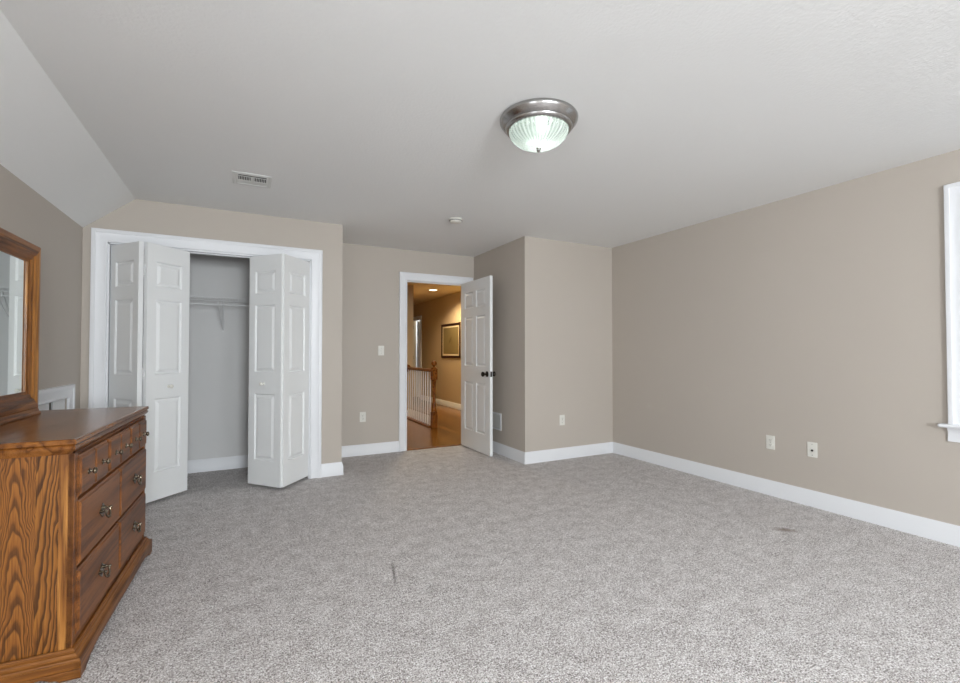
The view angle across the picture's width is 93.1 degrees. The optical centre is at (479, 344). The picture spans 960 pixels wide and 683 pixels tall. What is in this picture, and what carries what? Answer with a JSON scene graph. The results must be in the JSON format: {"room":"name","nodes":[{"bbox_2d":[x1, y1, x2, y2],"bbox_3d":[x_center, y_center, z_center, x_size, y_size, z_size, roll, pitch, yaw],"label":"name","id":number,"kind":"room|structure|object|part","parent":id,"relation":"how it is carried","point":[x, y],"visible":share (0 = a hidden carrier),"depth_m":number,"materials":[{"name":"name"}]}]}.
{"room":"bedroom","nodes":[
{"label":"bedroom","id":0,"kind":"room"},
{"bbox_2d":[0,164,82,409],"bbox_3d":[-1.507,0.113,0.314,0.120,2.163,8.945,1,-1,-27],"label":"wall","id":1,"kind":"structure","parent":0,"point":[24,212],"depth_m":3.02,"materials":[{"name":"beige paint"}]},
{"bbox_2d":[38,384,74,409],"bbox_3d":[-2.845,0.704,2.923,0.144,0.836,0.908,1,-1,-27],"label":"door","id":2,"kind":"structure","parent":1,"relation":"in","point":[56,396],"depth_m":3.09,"materials":[{"name":"white paint"}]},
{"bbox_2d":[0,10,134,226],"bbox_3d":[-1.361,-1.156,0.413,0.450,0.377,8.945,1,-1,-27],"label":"ceiling","id":3,"kind":"structure","parent":0,"point":[44,144],"depth_m":2.45,"materials":[{"name":"paint"}]},
{"bbox_2d":[80,199,342,463],"bbox_3d":[-2.253,0.042,4.046,1.977,2.440,0.120,1,-1,-27],"label":"wall","id":4,"kind":"structure","parent":0,"point":[145,216],"depth_m":4.15,"materials":[{"name":"beige paint"}]},
{"bbox_2d":[109,241,189,503],"bbox_3d":[-2.663,0.234,3.645,0.539,2.042,0.361,1,-1,-27],"label":"door","id":5,"kind":"structure","parent":4,"relation":"in","point":[162,332],"depth_m":3.61,"materials":[{"name":"white paint"}]},
{"bbox_2d":[88,227,322,478],"bbox_3d":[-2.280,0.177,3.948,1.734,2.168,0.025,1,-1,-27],"label":"trim","id":6,"kind":"structure","parent":4,"relation":"attached to","point":[100,237],"depth_m":3.86,"materials":[{"name":"white paint"}]},
{"bbox_2d":[248,254,309,487],"bbox_3d":[-1.802,0.244,4.165,0.388,2.042,0.488,0,-1,22],"label":"door","id":7,"kind":"structure","parent":4,"relation":"in","point":[278,408],"depth_m":4.00,"materials":[{"name":"white paint"}]},
{"bbox_2d":[321,462,342,477],"bbox_3d":[-1.421,1.206,4.378,0.205,0.125,0.015,1,-1,-27],"label":"baseboard","id":8,"kind":"structure","parent":4,"relation":"attached to","point":[327,469],"depth_m":4.37,"materials":[{"name":"white paint"}]},
{"bbox_2d":[142,243,473,459],"bbox_3d":[-1.746,0.063,5.155,3.896,2.440,0.126,1,-1,-27],"label":"wall","id":9,"kind":"structure","parent":0,"point":[370,279],"depth_m":5.19,"materials":[{"name":"beige paint"}]},
{"bbox_2d":[143,294,248,331],"bbox_3d":[-2.532,-0.284,4.494,1.850,0.318,0.340,1,-1,-27],"label":"wire shelf","id":10,"kind":"object","parent":9,"relation":"attached to","point":[223,300],"visible":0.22,"depth_m":4.40,"materials":[{"name":"white metal"}]},
{"bbox_3d":[-2.462,-0.376,4.360,1.847,0.010,0.011,1,-1,-27],"label":"hanging rod","id":11,"kind":"part","parent":10,"relation":"part of","materials":[{"name":"white metal"}]},
{"bbox_2d":[187,455,247,473],"bbox_3d":[-2.606,1.210,4.611,1.875,0.125,0.015,1,-1,-27],"label":"baseboard","id":12,"kind":"structure","parent":9,"relation":"attached to","point":[233,462],"depth_m":4.58,"materials":[{"name":"white paint"}]},
{"bbox_2d":[360,412,365,421],"bbox_3d":[-1.358,0.845,5.272,0.070,0.115,0.009,1,-1,-27],"label":"wall outlet","id":13,"kind":"object","parent":9,"relation":"attached to","point":[362,414],"visible":1,"depth_m":5.27,"materials":[{"name":"white plastic"}]},
{"bbox_2d":[341,441,398,457],"bbox_3d":[-1.332,1.223,5.275,0.807,0.125,0.015,1,-1,-27],"label":"baseboard","id":14,"kind":"structure","parent":9,"relation":"attached to","point":[384,447],"depth_m":5.30,"materials":[{"name":"white paint"}]},
{"bbox_2d":[378,346,383,354],"bbox_3d":[-1.168,0.077,5.381,0.070,0.115,0.014,1,-1,-27],"label":"light switch","id":15,"kind":"object","parent":9,"relation":"attached to","point":[380,348],"visible":1,"depth_m":5.38,"materials":[{"name":"white plastic"}]},
{"bbox_2d":[407,444,460,450],"bbox_3d":[-0.542,1.288,5.704,0.788,0.010,0.047,1,-1,-27],"label":"trim","id":16,"kind":"structure","parent":9,"relation":"attached to","point":[453,444],"depth_m":5.67,"materials":[{"name":"brown wood"}]},
{"bbox_2d":[399,272,472,451],"bbox_3d":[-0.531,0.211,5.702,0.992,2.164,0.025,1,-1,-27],"label":"trim","id":17,"kind":"structure","parent":9,"relation":"attached to","point":[403,276],"depth_m":5.50,"materials":[{"name":"white paint"}]},
{"bbox_2d":[461,275,495,455],"bbox_3d":[-0.051,0.250,5.512,0.177,2.050,0.782,1,-1,-27],"label":"door","id":18,"kind":"structure","parent":9,"relation":"in","point":[477,373],"depth_m":5.46,"materials":[{"name":"white paint"}]},
{"bbox_3d":[0.051,0.344,5.197,0.071,0.066,0.066,1,-1,-28],"label":"handle","id":19,"kind":"part","parent":18,"relation":"part of","materials":[{"name":"brown metal"}]},
{"bbox_2d":[407,285,412,409],"bbox_3d":[-1.917,0.117,8.148,1.470,2.440,0.120,1,-1,-27],"label":"wall","id":20,"kind":"structure","parent":0,"point":[409,287],"depth_m":8.40,"materials":[{"name":"beige paint"}]},
{"bbox_2d":[416,320,419,366],"bbox_3d":[-1.410,0.203,12.832,1.130,2.440,0.100,1,-1,-27],"label":"wall","id":21,"kind":"structure","parent":0,"point":[419,320],"depth_m":12.60,"materials":[{"name":"paint"}]},
{"bbox_2d":[413,292,460,403],"bbox_3d":[-0.462,0.145,9.633,0.120,2.440,6.655,1,-1,-27],"label":"wall","id":22,"kind":"structure","parent":0,"point":[435,313],"depth_m":10.42,"materials":[{"name":"beige paint"}]},
{"bbox_2d":[413,315,421,396],"bbox_3d":[-1.412,0.347,11.956,0.616,2.120,0.870,1,-1,-27],"label":"door","id":23,"kind":"structure","parent":22,"relation":"in","point":[419,323],"depth_m":12.10,"materials":[{"name":"white paint"}]},
{"bbox_3d":[-1.674,0.345,11.820,0.025,2.120,0.870,1,-1,-27],"label":"casing","id":24,"kind":"part","parent":23,"relation":"part of","materials":[{"name":"white paint"}]},
{"bbox_2d":[424,395,460,409],"bbox_3d":[-0.231,1.291,9.017,0.015,0.125,5.385,1,-1,-27],"label":"baseboard","id":25,"kind":"structure","parent":22,"relation":"attached to","point":[438,401],"depth_m":9.93,"materials":[{"name":"white paint"}]},
{"bbox_2d":[441,322,460,357],"bbox_3d":[-0.639,-0.072,9.824,0.024,0.744,1.000,1,-1,-27],"label":"framed picture","id":26,"kind":"object","parent":22,"relation":"attached to","point":[450,333],"visible":1,"depth_m":9.78,"materials":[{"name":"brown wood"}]},
{"bbox_2d":[443,327,457,353],"bbox_3d":[-0.635,-0.072,9.827,0.002,0.570,0.800,1,-1,-27],"label":"print","id":27,"kind":"object","parent":26,"relation":"attached to","point":[450,334],"depth_m":9.83},
{"bbox_2d":[0,0,959,304],"bbox_3d":[-0.508,-1.218,4.600,4.904,0.100,15.600,1,-1,-27],"label":"ceiling","id":28,"kind":"structure","parent":0,"point":[379,120],"depth_m":2.28,"materials":[{"name":"paint"}]},
{"bbox_2d":[232,171,271,188],"bbox_3d":[-1.653,-1.188,3.301,0.252,0.006,0.252,1,-1,-27],"label":"ceiling vent","id":29,"kind":"object","parent":28,"relation":"in","point":[242,178],"visible":1,"depth_m":3.29,"materials":[{"name":"metal"}]},
{"bbox_2d":[448,217,462,223],"bbox_3d":[-0.228,-1.154,4.267,0.136,0.038,0.136,1,-1,-27],"label":"smoke detector","id":30,"kind":"object","parent":28,"relation":"attached to","point":[454,220],"visible":1,"depth_m":4.23,"materials":[{"name":"white plastic"}]},
{"bbox_2d":[500,98,577,151],"bbox_3d":[0.313,-1.116,2.433,0.416,0.181,0.416,1,-1,-27],"label":"ceiling light","id":31,"kind":"object","parent":28,"relation":"attached to","point":[535,121],"visible":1,"depth_m":2.39,"materials":[{"name":"silver metal"}]},
{"bbox_2d":[474,238,519,449],"bbox_3d":[0.223,0.069,5.479,0.100,2.440,1.118,1,-1,-27],"label":"wall","id":32,"kind":"structure","parent":0,"point":[502,262],"depth_m":5.22,"materials":[{"name":"beige paint"}]},
{"bbox_2d":[493,412,500,430],"bbox_3d":[0.178,0.913,5.433,0.007,0.200,0.300,1,-1,-27],"label":"air vent","id":33,"kind":"object","parent":32,"relation":"in","point":[496,416],"visible":0.65,"depth_m":5.38,"materials":[{"name":"white paint"}]},
{"bbox_2d":[493,441,524,463],"bbox_3d":[0.198,1.224,5.380,0.015,0.125,1.233,1,-1,-27],"label":"baseboard","id":34,"kind":"structure","parent":32,"relation":"attached to","point":[509,452],"depth_m":5.11,"materials":[{"name":"white paint"}]},
{"bbox_2d":[35,397,959,682],"bbox_3d":[-0.700,1.318,4.455,5.334,0.104,15.600,1,-1,-27],"label":"floor","id":35,"kind":"structure","parent":0,"point":[459,563],"depth_m":2.34,"materials":[{"name":"grey carpet"}]},
{"bbox_2d":[0,406,151,682],"bbox_3d":[-1.944,0.792,2.088,0.529,0.870,1.188,0,-1,-25],"label":"dresser","id":36,"kind":"object","parent":35,"relation":"on","point":[73,542],"visible":1,"depth_m":1.68,"materials":[{"name":"brown wood"}]},
{"bbox_2d":[0,227,40,424],"bbox_3d":[-2.129,-0.079,2.010,0.050,0.868,0.833,1,-1,-27],"label":"dresser mirror","id":37,"kind":"object","parent":36,"relation":"on","point":[20,259],"visible":1,"depth_m":2.21,"materials":[{"name":"brown wood"}]},
{"bbox_2d":[0,251,26,395],"bbox_3d":[-2.146,-0.094,2.009,0.004,0.668,0.651,1,-1,-27],"label":"mirror glass","id":38,"kind":"object","parent":37,"relation":"on","point":[13,264],"depth_m":2.17,"materials":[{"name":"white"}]},
{"bbox_3d":[-2.133,0.280,2.008,0.034,0.090,0.821,1,-1,-27],"label":"frame rail","id":39,"kind":"part","parent":37,"relation":"part of","materials":[{"name":"brown wood"}]},
{"bbox_3d":[-2.133,-0.468,2.022,0.034,0.090,0.821,1,-1,-27],"label":"frame rail","id":40,"kind":"part","parent":37,"relation":"part of","materials":[{"name":"brown wood"}]},
{"bbox_3d":[-2.128,0.340,2.001,0.050,0.030,0.829,1,-1,-27],"label":"rail","id":41,"kind":"part","parent":37,"relation":"part of","materials":[{"name":"brown wood"}]},
{"bbox_3d":[-1.739,0.780,1.582,0.425,0.755,0.018,0,-1,-25],"label":"panel","id":42,"kind":"part","parent":36,"relation":"part of","materials":[{"name":"brown wood"}]},
{"bbox_3d":[-1.691,1.136,1.566,0.503,0.042,0.033,0,-1,-25],"label":"moulding","id":43,"kind":"part","parent":36,"relation":"part of","materials":[{"name":"brown wood"}]},
{"bbox_3d":[-1.526,0.782,1.681,0.044,0.755,0.022,0,-1,-25],"label":"corner post","id":44,"kind":"part","parent":36,"relation":"part of","materials":[{"name":"brown wood"}]},
{"bbox_3d":[-1.589,0.500,1.863,0.028,0.156,0.340,0,-1,-25],"label":"drawer","id":45,"kind":"part","parent":36,"relation":"part of","materials":[{"name":"brown wood"}]},
{"bbox_3d":[-1.528,0.499,1.798,0.028,0.026,0.026,0,-1,-25],"label":"knob","id":46,"kind":"part","parent":36,"relation":"part of","materials":[{"name":"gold metal"}]},
{"bbox_3d":[-1.629,0.970,1.938,0.028,0.240,0.526,0,-1,-25],"label":"drawer","id":47,"kind":"part","parent":36,"relation":"part of","materials":[{"name":"brown wood"}]},
{"bbox_3d":[-1.629,0.716,1.943,0.028,0.245,0.526,0,-1,-25],"label":"drawer","id":48,"kind":"part","parent":36,"relation":"part of","materials":[{"name":"brown wood"}]},
{"bbox_3d":[-1.952,0.794,2.084,0.470,0.765,1.116,0,-1,-25],"label":"frame","id":49,"kind":"part","parent":36,"relation":"part of","materials":[{"name":"brown wood"}]},
{"bbox_3d":[-1.604,0.964,1.950,0.027,0.060,0.089,0,-1,-25],"label":"pull plate","id":50,"kind":"part","parent":36,"relation":"part of","materials":[{"name":"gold metal"}]},
{"bbox_3d":[-1.604,0.710,1.955,0.027,0.060,0.089,0,-1,-25],"label":"pull plate","id":51,"kind":"part","parent":36,"relation":"part of","materials":[{"name":"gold metal"}]},
{"bbox_3d":[-1.601,0.502,1.952,0.028,0.026,0.026,0,-1,-25],"label":"knob","id":52,"kind":"part","parent":36,"relation":"part of","materials":[{"name":"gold metal"}]},
{"bbox_3d":[-1.725,1.148,2.185,0.033,0.042,1.182,0,-1,-25],"label":"moulding","id":53,"kind":"part","parent":36,"relation":"part of","materials":[{"name":"brown wood"}]},
{"bbox_3d":[-1.745,0.506,2.192,0.028,0.156,0.340,0,-1,-25],"label":"drawer","id":54,"kind":"part","parent":36,"relation":"part of","materials":[{"name":"brown wood"}]},
{"bbox_3d":[-1.684,0.505,2.127,0.028,0.026,0.026,0,-1,-25],"label":"knob","id":55,"kind":"part","parent":36,"relation":"part of","materials":[{"name":"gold metal"}]},
{"bbox_3d":[-1.861,0.979,2.427,0.028,0.240,0.526,0,-1,-25],"label":"drawer","id":56,"kind":"part","parent":36,"relation":"part of","materials":[{"name":"brown wood"}]},
{"bbox_3d":[-1.861,0.725,2.432,0.028,0.245,0.526,0,-1,-25],"label":"drawer","id":57,"kind":"part","parent":36,"relation":"part of","materials":[{"name":"brown wood"}]},
{"bbox_3d":[-1.900,0.512,2.519,0.028,0.156,0.342,0,-1,-25],"label":"drawer","id":58,"kind":"part","parent":36,"relation":"part of","materials":[{"name":"brown wood"}]},
{"bbox_3d":[-1.836,0.973,2.439,0.027,0.060,0.089,0,-1,-25],"label":"pull plate","id":59,"kind":"part","parent":36,"relation":"part of","materials":[{"name":"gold metal"}]},
{"bbox_3d":[-1.836,0.719,2.444,0.027,0.060,0.089,0,-1,-25],"label":"pull plate","id":60,"kind":"part","parent":36,"relation":"part of","materials":[{"name":"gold metal"}]},
{"bbox_2d":[407,361,437,427],"bbox_3d":[-1.030,0.799,7.768,0.140,1.056,1.345,1,-1,-27],"label":"stair railing","id":61,"kind":"object","parent":35,"relation":"on","point":[420,418],"visible":0.93,"depth_m":7.53,"materials":[{"name":"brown wood"}]},
{"bbox_3d":[-1.057,1.318,7.794,0.115,0.018,1.257,1,-1,-27],"label":"shoe rail","id":62,"kind":"part","parent":61,"relation":"part of","materials":[{"name":"brown wood"}]},
{"bbox_3d":[-1.047,0.429,7.808,0.064,0.046,1.243,1,-1,-27],"label":"handrail","id":63,"kind":"part","parent":61,"relation":"part of","materials":[{"name":"brown wood"}]},
{"bbox_3d":[-0.729,0.788,7.218,0.092,1.056,0.092,1,-1,-27],"label":"newel post","id":64,"kind":"part","parent":61,"relation":"part of","materials":[{"name":"brown wood"}]},
{"bbox_2d":[520,236,612,451],"bbox_3d":[1.070,0.064,5.231,1.378,2.440,0.100,1,-1,-27],"label":"wall","id":65,"kind":"structure","parent":0,"point":[566,287],"depth_m":5.11,"materials":[{"name":"beige paint"}]},
{"bbox_2d":[560,415,564,424],"bbox_3d":[0.917,0.847,5.076,0.070,0.115,0.009,1,-1,-27],"label":"wall outlet","id":66,"kind":"object","parent":65,"relation":"attached to","point":[562,417],"visible":1,"depth_m":5.08,"materials":[{"name":"white plastic"}]},
{"bbox_2d":[525,442,612,463],"bbox_3d":[1.028,1.220,5.123,1.254,0.125,0.015,1,-1,-27],"label":"baseboard","id":67,"kind":"structure","parent":65,"relation":"attached to","point":[531,457],"depth_m":5.09,"materials":[{"name":"white paint"}]},
{"bbox_2d":[612,149,959,525],"bbox_3d":[3.388,0.007,2.091,0.140,2.440,7.607,1,-1,-27],"label":"wall","id":68,"kind":"structure","parent":0,"point":[818,316],"depth_m":3.56,"materials":[{"name":"beige paint"}]},
{"bbox_2d":[766,435,774,449],"bbox_3d":[2.419,0.818,3.792,0.009,0.115,0.070,1,-1,-27],"label":"wall outlet","id":69,"kind":"object","parent":68,"relation":"attached to","point":[770,440],"visible":1,"depth_m":3.79,"materials":[{"name":"white plastic"}]},
{"bbox_2d":[613,442,959,546],"bbox_3d":[3.296,1.164,2.079,0.015,0.125,7.507,1,-1,-27],"label":"baseboard","id":70,"kind":"structure","parent":68,"relation":"attached to","point":[943,532],"depth_m":3.49,"materials":[{"name":"white paint"}]},
{"bbox_2d":[807,442,817,457],"bbox_3d":[2.560,0.815,3.510,0.016,0.115,0.070,1,-1,-27],"label":"cable plate","id":71,"kind":"object","parent":68,"relation":"attached to","point":[811,446],"visible":1,"depth_m":3.51,"materials":[{"name":"white plastic"}]},
{"bbox_2d":[937,182,959,442],"bbox_3d":[3.214,-0.205,2.373,0.195,1.599,1.190,1,-1,-27],"label":"window","id":72,"kind":"structure","parent":68,"relation":"in","point":[951,191],"depth_m":2.81,"materials":[{"name":"white paint"}]},
{"bbox_3d":[3.152,0.497,2.328,0.055,0.022,1.190,1,-1,-27],"label":"sill","id":73,"kind":"part","parent":72,"relation":"part of","materials":[{"name":"white paint"}]},
{"bbox_3d":[3.165,-0.259,2.349,0.025,1.491,1.112,1,-1,-27],"label":"casing","id":74,"kind":"part","parent":72,"relation":"part of","materials":[{"name":"white paint"}]}
]}

